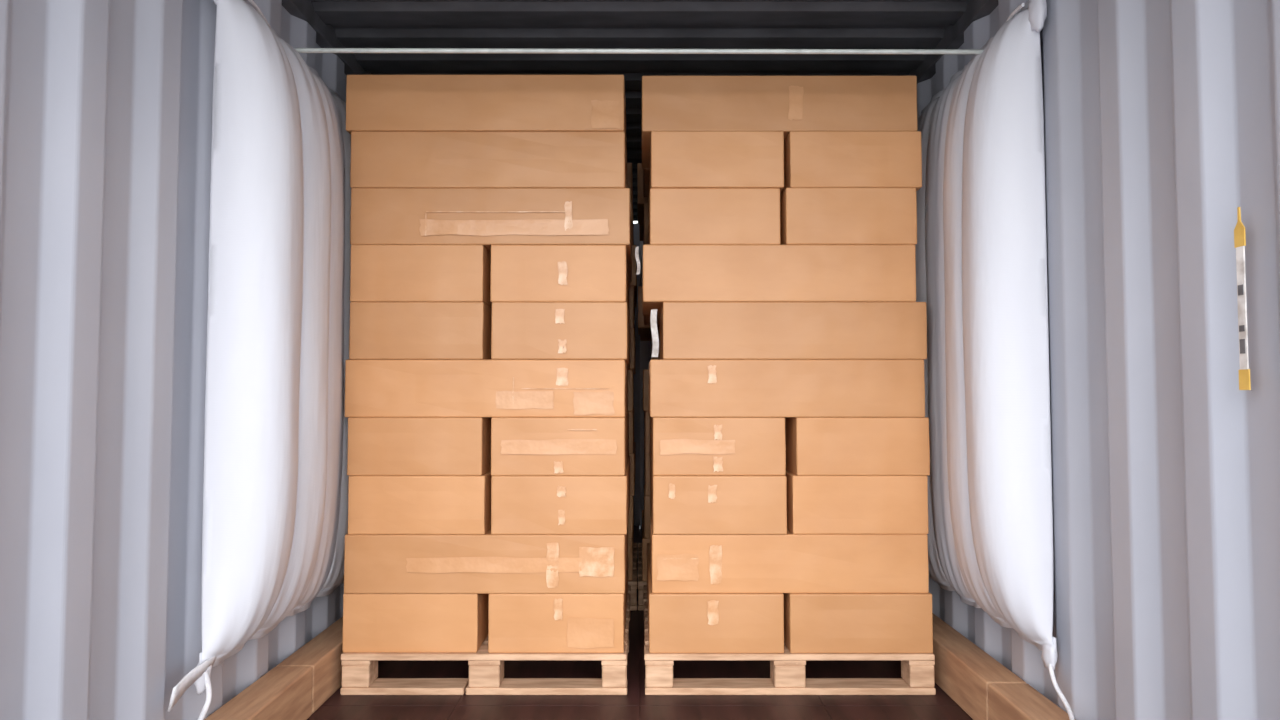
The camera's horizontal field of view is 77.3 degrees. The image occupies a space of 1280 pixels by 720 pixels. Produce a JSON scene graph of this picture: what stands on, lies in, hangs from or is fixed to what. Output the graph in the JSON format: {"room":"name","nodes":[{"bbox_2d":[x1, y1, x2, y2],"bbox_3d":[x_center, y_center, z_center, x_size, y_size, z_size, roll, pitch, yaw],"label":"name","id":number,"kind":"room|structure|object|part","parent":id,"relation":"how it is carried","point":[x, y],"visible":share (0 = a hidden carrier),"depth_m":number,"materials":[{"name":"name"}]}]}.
{"room":"shipping container interior","nodes":[
{"label":"shipping container interior","id":0,"kind":"room"},
{"bbox_2d":[0,0,346,719],"bbox_3d":[-1.192,-0.020,3.529,0.038,2.390,5.550,0,-3,0],"label":"wall","id":1,"kind":"structure","parent":0,"point":[106,105],"depth_m":1.81,"materials":[{"name":"grey metal"}]},
{"bbox_2d":[294,48,983,53],"bbox_3d":[0.000,-0.990,2.566,2.348,0.036,0.036,0,-3,0],"label":"bar","id":2,"kind":"object","parent":1,"relation":"attached to","point":[299,50],"visible":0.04,"depth_m":2.56,"materials":[{"name":"metal"}]},
{"bbox_2d":[282,0,997,83],"bbox_3d":[0.000,-1.201,3.581,2.470,0.085,5.550,0,-3,0],"label":"trim","id":3,"kind":"structure","parent":1,"relation":"attached to","point":[953,38],"depth_m":2.96,"materials":[{"name":"grey paint"}]},
{"bbox_2d":[311,0,968,220],"bbox_3d":[0.000,-1.225,3.602,2.430,0.024,5.590,0,-3,0],"label":"ceiling","id":4,"kind":"structure","parent":0,"point":[559,24],"depth_m":3.05,"materials":[{"name":"grey paint"}]},
{"bbox_2d":[307,525,972,719],"bbox_3d":[0.000,1.225,3.494,2.420,0.100,5.590,0,-3,0],"label":"floor","id":5,"kind":"structure","parent":0,"point":[635,705],"depth_m":2.66,"materials":[{"name":"brown wood"}]},
{"bbox_2d":[204,617,343,719],"bbox_3d":[-1.107,1.059,2.631,0.123,0.155,1.850,0,-3,0],"label":"bracing timber","id":6,"kind":"object","parent":5,"relation":"on","point":[294,689],"visible":0.62,"depth_m":2.49,"materials":[{"name":"brown wood"}]},
{"bbox_2d":[167,0,350,719],"bbox_3d":[-1.075,-0.119,2.552,0.187,2.191,1.131,0,-3,0],"label":"bag","id":7,"kind":"object","parent":6,"relation":"on","point":[275,520],"visible":0.88,"depth_m":2.21,"materials":[{"name":"white plastic"}]},
{"bbox_3d":[-1.128,0.882,2.047,0.025,0.146,0.094,0,-3,-3],"label":"tie cord","id":8,"kind":"part","parent":7,"relation":"part of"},
{"bbox_3d":[-1.121,-1.007,2.377,0.018,0.029,0.386,0,-3,-7],"label":"tie cord","id":9,"kind":"part","parent":7,"relation":"part of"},
{"bbox_2d":[340,585,630,694],"bbox_3d":[-0.532,1.094,3.222,0.981,0.137,1.002,0,-3,0],"label":"wooden pallet","id":10,"kind":"object","parent":5,"relation":"on","point":[359,670],"visible":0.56,"depth_m":2.73,"materials":[{"name":"beige wood"}]},
{"bbox_2d":[342,594,488,652],"bbox_3d":[-0.790,0.925,3.225,0.465,0.202,0.960,0,-3,0],"label":"cardboard box","id":11,"kind":"object","parent":10,"relation":"on","point":[372,623],"visible":0.46,"depth_m":2.75,"materials":[{"name":"brown cardboard"}]},
{"bbox_2d":[344,529,626,593],"bbox_3d":[-0.535,0.713,2.982,0.968,0.202,0.478,0,-3,0],"label":"cardboard box","id":12,"kind":"object","parent":11,"relation":"on","point":[487,563],"visible":0.78,"depth_m":2.75,"materials":[{"name":"brown cardboard"}]},
{"bbox_2d":[348,471,491,534],"bbox_3d":[-0.771,0.522,3.235,0.474,0.202,0.958,0,-3,0],"label":"cardboard box","id":13,"kind":"object","parent":12,"relation":"on","point":[377,505],"visible":0.56,"depth_m":2.76,"materials":[{"name":"brown cardboard"}]},
{"bbox_2d":[347,417,491,475],"bbox_3d":[-0.780,0.321,3.246,0.468,0.202,0.957,0,-3,0],"label":"cardboard box","id":14,"kind":"object","parent":13,"relation":"on","point":[377,446],"visible":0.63,"depth_m":2.77,"materials":[{"name":"brown cardboard"}]},
{"bbox_2d":[345,360,626,416],"bbox_3d":[-0.540,0.109,3.017,0.978,0.202,0.477,0,-3,0],"label":"cardboard box","id":15,"kind":"object","parent":14,"relation":"on","point":[373,388],"visible":1,"depth_m":2.78,"materials":[{"name":"brown cardboard"}]},
{"bbox_2d":[349,302,492,359],"bbox_3d":[-0.781,-0.082,3.267,0.469,0.202,0.958,0,-3,0],"label":"cardboard box","id":16,"kind":"object","parent":15,"relation":"on","point":[378,330],"visible":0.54,"depth_m":2.79,"materials":[{"name":"brown cardboard"}]},
{"bbox_2d":[350,245,491,306],"bbox_3d":[-0.782,-0.283,3.273,0.466,0.202,0.957,0,-3,0],"label":"cardboard box","id":17,"kind":"object","parent":16,"relation":"on","point":[378,273],"visible":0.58,"depth_m":2.80,"materials":[{"name":"brown cardboard"}]},
{"bbox_2d":[350,188,631,265],"bbox_3d":[-0.526,-0.495,3.041,0.984,0.202,0.477,0,-3,0],"label":"cardboard box","id":18,"kind":"object","parent":17,"relation":"on","point":[486,217],"visible":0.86,"depth_m":2.81,"materials":[{"name":"brown cardboard"}]},
{"bbox_2d":[350,131,626,187],"bbox_3d":[-0.536,-0.696,3.050,0.969,0.202,0.474,0,-3,0],"label":"cardboard box","id":19,"kind":"object","parent":18,"relation":"on","point":[379,159],"visible":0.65,"depth_m":2.81,"materials":[{"name":"brown cardboard"}]},
{"bbox_2d":[346,75,626,155],"bbox_3d":[-0.547,-0.898,3.052,0.983,0.202,0.477,0,-3,0],"label":"cardboard box","id":20,"kind":"object","parent":19,"relation":"on","point":[373,102],"visible":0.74,"depth_m":2.82,"materials":[{"name":"brown cardboard"}]},
{"bbox_2d":[628,260,631,281],"bbox_3d":[-0.523,-0.474,3.520,0.970,0.202,0.473,0,-3,0],"label":"cardboard box","id":21,"kind":"object","parent":17,"relation":"on","point":[629,267],"visible":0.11,"depth_m":3.60,"materials":[{"name":"brown cardboard"}]},
{"bbox_2d":[491,302,629,368],"bbox_3d":[-0.282,-0.082,3.265,0.476,0.202,0.962,0,-3,0],"label":"cardboard box","id":22,"kind":"object","parent":15,"relation":"on","point":[519,330],"visible":0.87,"depth_m":2.79,"materials":[{"name":"brown cardboard"}]},
{"bbox_2d":[490,245,629,319],"bbox_3d":[-0.287,-0.283,3.276,0.477,0.202,0.961,0,-3,0],"label":"cardboard box","id":23,"kind":"object","parent":22,"relation":"on","point":[518,273],"visible":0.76,"depth_m":2.80,"materials":[{"name":"brown cardboard"}]},
{"bbox_2d":[627,368,627,411],"bbox_3d":[-0.537,0.130,3.496,0.964,0.202,0.473,0,-3,0],"label":"cardboard box","id":24,"kind":"object","parent":14,"relation":"on","point":[627,368],"visible":0.16,"depth_m":3.61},
{"bbox_2d":[491,455,629,534],"bbox_3d":[-0.280,0.522,3.232,0.470,0.202,0.962,0,-3,0],"label":"cardboard box","id":25,"kind":"object","parent":12,"relation":"on","point":[520,505],"visible":0.83,"depth_m":2.76,"materials":[{"name":"brown cardboard"}]},
{"bbox_2d":[491,412,628,475],"bbox_3d":[-0.284,0.321,3.241,0.465,0.202,0.962,0,-3,0],"label":"cardboard box","id":26,"kind":"object","parent":25,"relation":"on","point":[520,446],"visible":0.85,"depth_m":2.76,"materials":[{"name":"brown cardboard"}]},
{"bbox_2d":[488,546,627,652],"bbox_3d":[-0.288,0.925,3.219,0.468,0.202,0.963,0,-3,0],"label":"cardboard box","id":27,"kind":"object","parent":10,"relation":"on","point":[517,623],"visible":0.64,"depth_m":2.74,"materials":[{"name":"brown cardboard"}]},
{"bbox_2d":[628,543,637,609],"bbox_3d":[-0.503,1.141,4.293,0.979,0.137,1.002,0,-3,0],"label":"wooden pallet","id":28,"kind":"object","parent":5,"relation":"on","point":[633,597],"visible":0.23,"depth_m":3.80,"materials":[{"name":"brown wood"}]},
{"bbox_2d":[628,525,633,579],"bbox_3d":[-0.270,0.972,4.295,0.468,0.202,0.958,0,-3,0],"label":"cardboard box","id":29,"kind":"object","parent":28,"relation":"on","point":[630,540],"visible":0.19,"depth_m":3.82,"materials":[{"name":"brown cardboard"}]},
{"bbox_3d":[-0.773,0.972,4.285,0.465,0.202,0.957,0,-3,0],"label":"cardboard box","id":30,"kind":"object","parent":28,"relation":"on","visible":0},
{"bbox_2d":[628,496,633,537],"bbox_3d":[-0.517,0.760,4.057,0.968,0.202,0.473,0,-3,0],"label":"cardboard box","id":31,"kind":"object","parent":30,"relation":"on","point":[631,507],"visible":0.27,"depth_m":3.82,"materials":[{"name":"brown cardboard"}]},
{"bbox_2d":[629,442,635,495],"bbox_3d":[-0.262,0.569,4.303,0.470,0.202,0.958,0,-3,0],"label":"cardboard box","id":32,"kind":"object","parent":31,"relation":"on","point":[632,455],"visible":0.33,"depth_m":3.83,"materials":[{"name":"brown cardboard"}]},
{"bbox_2d":[628,409,633,452],"bbox_3d":[-0.266,0.368,4.315,0.465,0.202,0.956,0,-3,0],"label":"cardboard box","id":33,"kind":"object","parent":32,"relation":"on","point":[631,413],"visible":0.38,"depth_m":3.84,"materials":[{"name":"brown cardboard"}]},
{"bbox_3d":[-0.754,0.569,4.312,0.474,0.202,0.959,0,-3,0],"label":"cardboard box","id":34,"kind":"object","parent":31,"relation":"on","visible":0},
{"bbox_3d":[-0.762,0.368,4.312,0.468,0.201,0.958,0,-3,0],"label":"cardboard box","id":35,"kind":"object","parent":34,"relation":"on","visible":0},
{"bbox_2d":[628,369,633,410],"bbox_3d":[-0.522,0.156,4.088,0.978,0.202,0.473,0,-3,0],"label":"cardboard box","id":36,"kind":"object","parent":35,"relation":"on","point":[630,371],"visible":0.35,"depth_m":3.85,"materials":[{"name":"brown cardboard"}]},
{"bbox_2d":[629,328,635,373],"bbox_3d":[-0.264,-0.035,4.330,0.475,0.202,0.957,0,-3,0],"label":"cardboard box","id":37,"kind":"object","parent":36,"relation":"on","point":[632,331],"visible":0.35,"depth_m":3.85,"materials":[{"name":"brown cardboard"}]},
{"bbox_2d":[630,286,634,329],"bbox_3d":[-0.268,-0.236,4.340,0.476,0.202,0.957,0,-3,0],"label":"cardboard box","id":38,"kind":"object","parent":37,"relation":"on","point":[632,303],"visible":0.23,"depth_m":3.86,"materials":[{"name":"brown cardboard"}]},
{"bbox_3d":[-0.762,-0.035,4.333,0.469,0.202,0.959,0,-3,0],"label":"cardboard box","id":39,"kind":"object","parent":36,"relation":"on","visible":0},
{"bbox_3d":[-0.764,-0.236,4.347,0.467,0.202,0.957,0,-3,0],"label":"cardboard box","id":40,"kind":"object","parent":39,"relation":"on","visible":0},
{"bbox_2d":[629,245,636,297],"bbox_3d":[-0.508,-0.448,4.105,0.984,0.202,0.473,0,-3,0],"label":"cardboard box","id":41,"kind":"object","parent":40,"relation":"on","point":[633,283],"visible":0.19,"depth_m":3.87,"materials":[{"name":"brown cardboard"}]},
{"bbox_2d":[631,204,633,244],"bbox_3d":[-0.518,-0.649,4.114,0.970,0.202,0.475,0,-3,0],"label":"cardboard box","id":42,"kind":"object","parent":41,"relation":"on","point":[631,204],"visible":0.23,"depth_m":3.88,"materials":[{"name":"brown cardboard"}]},
{"bbox_2d":[627,163,632,203],"bbox_3d":[-0.528,-0.851,4.124,0.983,0.202,0.473,0,-3,0],"label":"cardboard box","id":43,"kind":"object","parent":42,"relation":"on","point":[629,165],"visible":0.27,"depth_m":3.89,"materials":[{"name":"brown cardboard"}]},
{"bbox_2d":[638,543,646,609],"bbox_3d":[0.485,1.141,4.293,0.994,0.137,1.002,0,-3,0],"label":"wooden pallet","id":44,"kind":"object","parent":5,"relation":"on","point":[641,583],"visible":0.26,"depth_m":3.80,"materials":[{"name":"brown wood"}]},
{"bbox_2d":[642,510,649,580],"bbox_3d":[0.242,0.972,4.287,0.464,0.202,0.957,0,-3,0],"label":"cardboard box","id":45,"kind":"object","parent":44,"relation":"on","point":[645,541],"visible":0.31,"depth_m":3.81,"materials":[{"name":"brown cardboard"}]},
{"bbox_2d":[644,485,650,537],"bbox_3d":[0.497,0.760,4.055,0.955,0.202,0.474,0,-3,0],"label":"cardboard box","id":46,"kind":"object","parent":45,"relation":"on","point":[647,508],"visible":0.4,"depth_m":3.82,"materials":[{"name":"brown cardboard"}]},
{"bbox_2d":[644,445,649,495],"bbox_3d":[0.256,0.569,4.307,0.463,0.202,0.958,0,-3,0],"label":"cardboard box","id":47,"kind":"object","parent":46,"relation":"on","point":[646,455],"visible":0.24,"depth_m":3.83,"materials":[{"name":"brown cardboard"}]},
{"bbox_2d":[644,411,649,452],"bbox_3d":[0.255,0.368,4.314,0.461,0.202,0.956,0,-3,0],"label":"cardboard box","id":48,"kind":"object","parent":47,"relation":"on","point":[646,413],"visible":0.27,"depth_m":3.84,"materials":[{"name":"brown cardboard"}]},
{"bbox_2d":[643,369,648,410],"bbox_3d":[0.492,0.156,4.082,0.957,0.202,0.474,0,-3,0],"label":"cardboard box","id":49,"kind":"object","parent":48,"relation":"on","point":[645,371],"visible":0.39,"depth_m":3.85,"materials":[{"name":"brown cardboard"}]},
{"bbox_2d":[651,328,658,358],"bbox_3d":[0.520,-0.045,4.095,0.922,0.202,0.475,0,-3,0],"label":"cardboard box","id":50,"kind":"object","parent":49,"relation":"on","point":[657,328],"visible":0.12,"depth_m":3.90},
{"bbox_2d":[638,286,659,334],"bbox_3d":[0.468,-0.246,4.104,0.957,0.202,0.474,0,-3,0],"label":"cardboard box","id":51,"kind":"object","parent":50,"relation":"on","point":[643,329],"visible":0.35,"depth_m":3.87,"materials":[{"name":"brown cardboard"}]},
{"bbox_3d":[0.245,-0.437,4.350,0.461,0.202,0.960,0,-3,0],"label":"cardboard box","id":52,"kind":"object","parent":51,"relation":"on","visible":0},
{"bbox_2d":[643,204,647,244],"bbox_3d":[0.253,-0.639,4.357,0.469,0.202,0.959,0,-3,0],"label":"cardboard box","id":53,"kind":"object","parent":52,"relation":"on","point":[645,226],"visible":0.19,"depth_m":3.88,"materials":[{"name":"brown cardboard"}]},
{"bbox_2d":[639,224,643,240],"bbox_3d":[0.477,-0.829,4.607,0.962,0.202,0.474,0,-3,0],"label":"cardboard box","id":54,"kind":"object","parent":53,"relation":"on","point":[640,225],"visible":0.12,"depth_m":4.58,"materials":[{"name":"brown cardboard"}]},
{"bbox_2d":[637,163,647,223],"bbox_3d":[0.474,-0.850,4.129,0.976,0.202,0.472,0,-3,0],"label":"cardboard box","id":55,"kind":"object","parent":53,"relation":"on","point":[641,200],"visible":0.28,"depth_m":3.90,"materials":[{"name":"brown cardboard"}]},
{"bbox_2d":[643,585,935,694],"bbox_3d":[0.512,1.094,3.222,0.995,0.137,1.002,0,-3,0],"label":"wooden pallet","id":56,"kind":"object","parent":5,"relation":"on","point":[787,669],"visible":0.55,"depth_m":2.73,"materials":[{"name":"beige wood"}]},
{"bbox_2d":[647,543,783,652],"bbox_3d":[0.263,0.925,3.215,0.464,0.202,0.962,0,-3,0],"label":"cardboard box","id":57,"kind":"object","parent":56,"relation":"on","point":[677,622],"visible":0.73,"depth_m":2.74,"materials":[{"name":"brown cardboard"}]},
{"bbox_2d":[650,515,928,592],"bbox_3d":[0.517,0.713,2.988,0.955,0.202,0.477,0,-3,0],"label":"cardboard box","id":58,"kind":"object","parent":57,"relation":"on","point":[790,562],"visible":0.86,"depth_m":2.75,"materials":[{"name":"brown cardboard"}]},
{"bbox_2d":[650,459,786,534],"bbox_3d":[0.276,0.522,3.232,0.464,0.202,0.962,0,-3,0],"label":"cardboard box","id":59,"kind":"object","parent":58,"relation":"on","point":[680,505],"visible":0.84,"depth_m":2.76,"materials":[{"name":"brown cardboard"}]},
{"bbox_2d":[650,417,785,475],"bbox_3d":[0.275,0.321,3.247,0.462,0.202,0.962,0,-3,0],"label":"cardboard box","id":60,"kind":"object","parent":59,"relation":"on","point":[679,446],"visible":0.82,"depth_m":2.77,"materials":[{"name":"brown cardboard"}]},
{"bbox_2d":[649,359,924,416],"bbox_3d":[0.513,0.109,3.011,0.957,0.202,0.477,0,-3,0],"label":"cardboard box","id":61,"kind":"object","parent":60,"relation":"on","point":[677,387],"visible":1,"depth_m":2.78,"materials":[{"name":"brown cardboard"}]},
{"bbox_2d":[660,302,926,359],"bbox_3d":[0.540,-0.092,3.021,0.922,0.202,0.475,0,-3,0],"label":"cardboard box","id":62,"kind":"object","parent":61,"relation":"on","point":[688,330],"visible":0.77,"depth_m":2.79,"materials":[{"name":"brown cardboard"}]},
{"bbox_2d":[650,309,658,356],"bbox_3d":[0.052,-0.095,2.844,0.032,0.170,0.008,-1,-3,19],"label":"slip","id":63,"kind":"object","parent":62,"relation":"attached to","point":[653,319],"visible":1,"depth_m":2.84,"materials":[{"name":"paper"}]},
{"bbox_2d":[642,245,915,314],"bbox_3d":[0.487,-0.294,3.029,0.957,0.202,0.473,0,-3,0],"label":"cardboard box","id":64,"kind":"object","parent":62,"relation":"on","point":[670,273],"visible":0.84,"depth_m":2.79,"materials":[{"name":"brown cardboard"}]},
{"bbox_2d":[635,246,640,274],"bbox_3d":[-0.008,-0.355,2.855,0.024,0.100,0.008,-2,-3,36],"label":"slip","id":65,"kind":"object","parent":64,"relation":"attached to","point":[636,248],"visible":1,"depth_m":2.85,"materials":[{"name":"paper"}]},
{"bbox_2d":[647,188,780,244],"bbox_3d":[0.264,-0.484,3.288,0.461,0.202,0.959,0,-3,0],"label":"cardboard box","id":66,"kind":"object","parent":64,"relation":"on","point":[677,216],"visible":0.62,"depth_m":2.81,"materials":[{"name":"brown cardboard"}]},
{"bbox_2d":[648,131,783,218],"bbox_3d":[0.273,-0.686,3.291,0.470,0.202,0.959,0,-3,0],"label":"cardboard box","id":67,"kind":"object","parent":66,"relation":"on","point":[678,159],"visible":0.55,"depth_m":2.81,"materials":[{"name":"brown cardboard"}]},
{"bbox_2d":[643,169,649,196],"bbox_3d":[0.497,-0.876,3.539,0.962,0.202,0.474,0,-3,0],"label":"cardboard box","id":68,"kind":"object","parent":67,"relation":"on","point":[645,171],"visible":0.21,"depth_m":3.52,"materials":[{"name":"brown cardboard"}]},
{"bbox_2d":[641,76,917,168],"bbox_3d":[0.494,-0.897,3.060,0.976,0.202,0.477,0,-3,0],"label":"cardboard box","id":69,"kind":"object","parent":67,"relation":"on","point":[786,104],"visible":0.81,"depth_m":2.83,"materials":[{"name":"brown cardboard"}]},
{"bbox_2d":[780,188,916,244],"bbox_3d":[0.742,-0.484,3.280,0.460,0.202,0.960,0,-3,0],"label":"cardboard box","id":70,"kind":"object","parent":64,"relation":"on","point":[808,216],"visible":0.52,"depth_m":2.80,"materials":[{"name":"brown cardboard"}]},
{"bbox_2d":[780,131,921,195],"bbox_3d":[0.760,-0.686,3.291,0.467,0.202,0.959,0,-3,0],"label":"cardboard box","id":71,"kind":"object","parent":70,"relation":"on","point":[812,159],"visible":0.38,"depth_m":2.81,"materials":[{"name":"brown cardboard"}]},
{"bbox_3d":[0.515,0.130,3.490,0.943,0.202,0.473,0,-3,0],"label":"cardboard box","id":72,"kind":"object","parent":60,"relation":"on","visible":0},
{"bbox_2d":[659,326,659,358],"bbox_3d":[0.543,-0.071,3.498,0.908,0.202,0.472,0,-3,0],"label":"cardboard box","id":73,"kind":"object","parent":72,"relation":"on","point":[659,326],"visible":0.09,"depth_m":3.70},
{"bbox_2d":[644,315,659,324],"bbox_3d":[0.490,-0.273,3.507,0.943,0.202,0.474,0,-3,0],"label":"cardboard box","id":74,"kind":"object","parent":73,"relation":"on","point":[646,317],"visible":0.09,"depth_m":3.49,"materials":[{"name":"brown cardboard"}]},
{"bbox_2d":[785,470,928,533],"bbox_3d":[0.762,0.522,3.242,0.471,0.202,0.959,0,-3,0],"label":"cardboard box","id":75,"kind":"object","parent":58,"relation":"on","point":[815,504],"visible":0.62,"depth_m":2.77,"materials":[{"name":"brown cardboard"}]},
{"bbox_2d":[784,417,929,475],"bbox_3d":[0.773,0.321,3.248,0.463,0.202,0.958,0,-3,0],"label":"cardboard box","id":76,"kind":"object","parent":75,"relation":"on","point":[815,446],"visible":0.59,"depth_m":2.77,"materials":[{"name":"brown cardboard"}]},
{"bbox_2d":[783,592,932,652],"bbox_3d":[0.759,0.925,3.217,0.493,0.202,0.960,0,-3,0],"label":"cardboard box","id":77,"kind":"object","parent":56,"relation":"on","point":[813,622],"visible":0.43,"depth_m":2.74,"materials":[{"name":"brown cardboard"}]},
{"bbox_2d":[932,613,1075,719],"bbox_3d":[1.107,1.059,2.631,0.123,0.155,1.850,0,-3,0],"label":"bracing timber","id":78,"kind":"object","parent":5,"relation":"on","point":[984,688],"visible":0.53,"depth_m":2.51,"materials":[{"name":"brown wood"}]},
{"bbox_2d":[633,223,650,525],"bbox_3d":[0.000,0.103,6.322,2.350,2.390,0.040,0,-3,0],"label":"wall","id":79,"kind":"structure","parent":0,"point":[643,348],"depth_m":6.30,"materials":[{"name":"black metal"}]},
{"bbox_2d":[917,0,1279,719],"bbox_3d":[1.192,-0.020,3.529,0.038,2.390,5.550,0,-3,0],"label":"wall","id":80,"kind":"structure","parent":0,"point":[1162,117],"depth_m":1.87,"materials":[{"name":"grey metal"}]},
{"bbox_2d":[915,0,1074,719],"bbox_3d":[1.078,-0.119,2.577,0.182,2.192,1.221,0,-3,0],"label":"bag","id":81,"kind":"object","parent":80,"relation":"hanging from","point":[981,246],"visible":0.85,"depth_m":2.33,"materials":[{"name":"white plastic"}]},
{"bbox_3d":[1.119,-1.010,2.433,0.022,0.031,0.277,0,-3,10],"label":"tie cord","id":82,"kind":"part","parent":81,"relation":"part of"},
{"bbox_3d":[1.124,0.883,2.081,0.029,0.147,0.318,0,-3,5],"label":"tie cord","id":83,"kind":"part","parent":81,"relation":"part of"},
{"bbox_2d":[1234,207,1250,389],"bbox_3d":[1.173,-0.120,1.560,0.004,0.358,0.026,0,-3,0],"label":"label","id":84,"kind":"object","parent":80,"relation":"attached to","point":[1239,231],"visible":1,"depth_m":1.56,"materials":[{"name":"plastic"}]}
]}

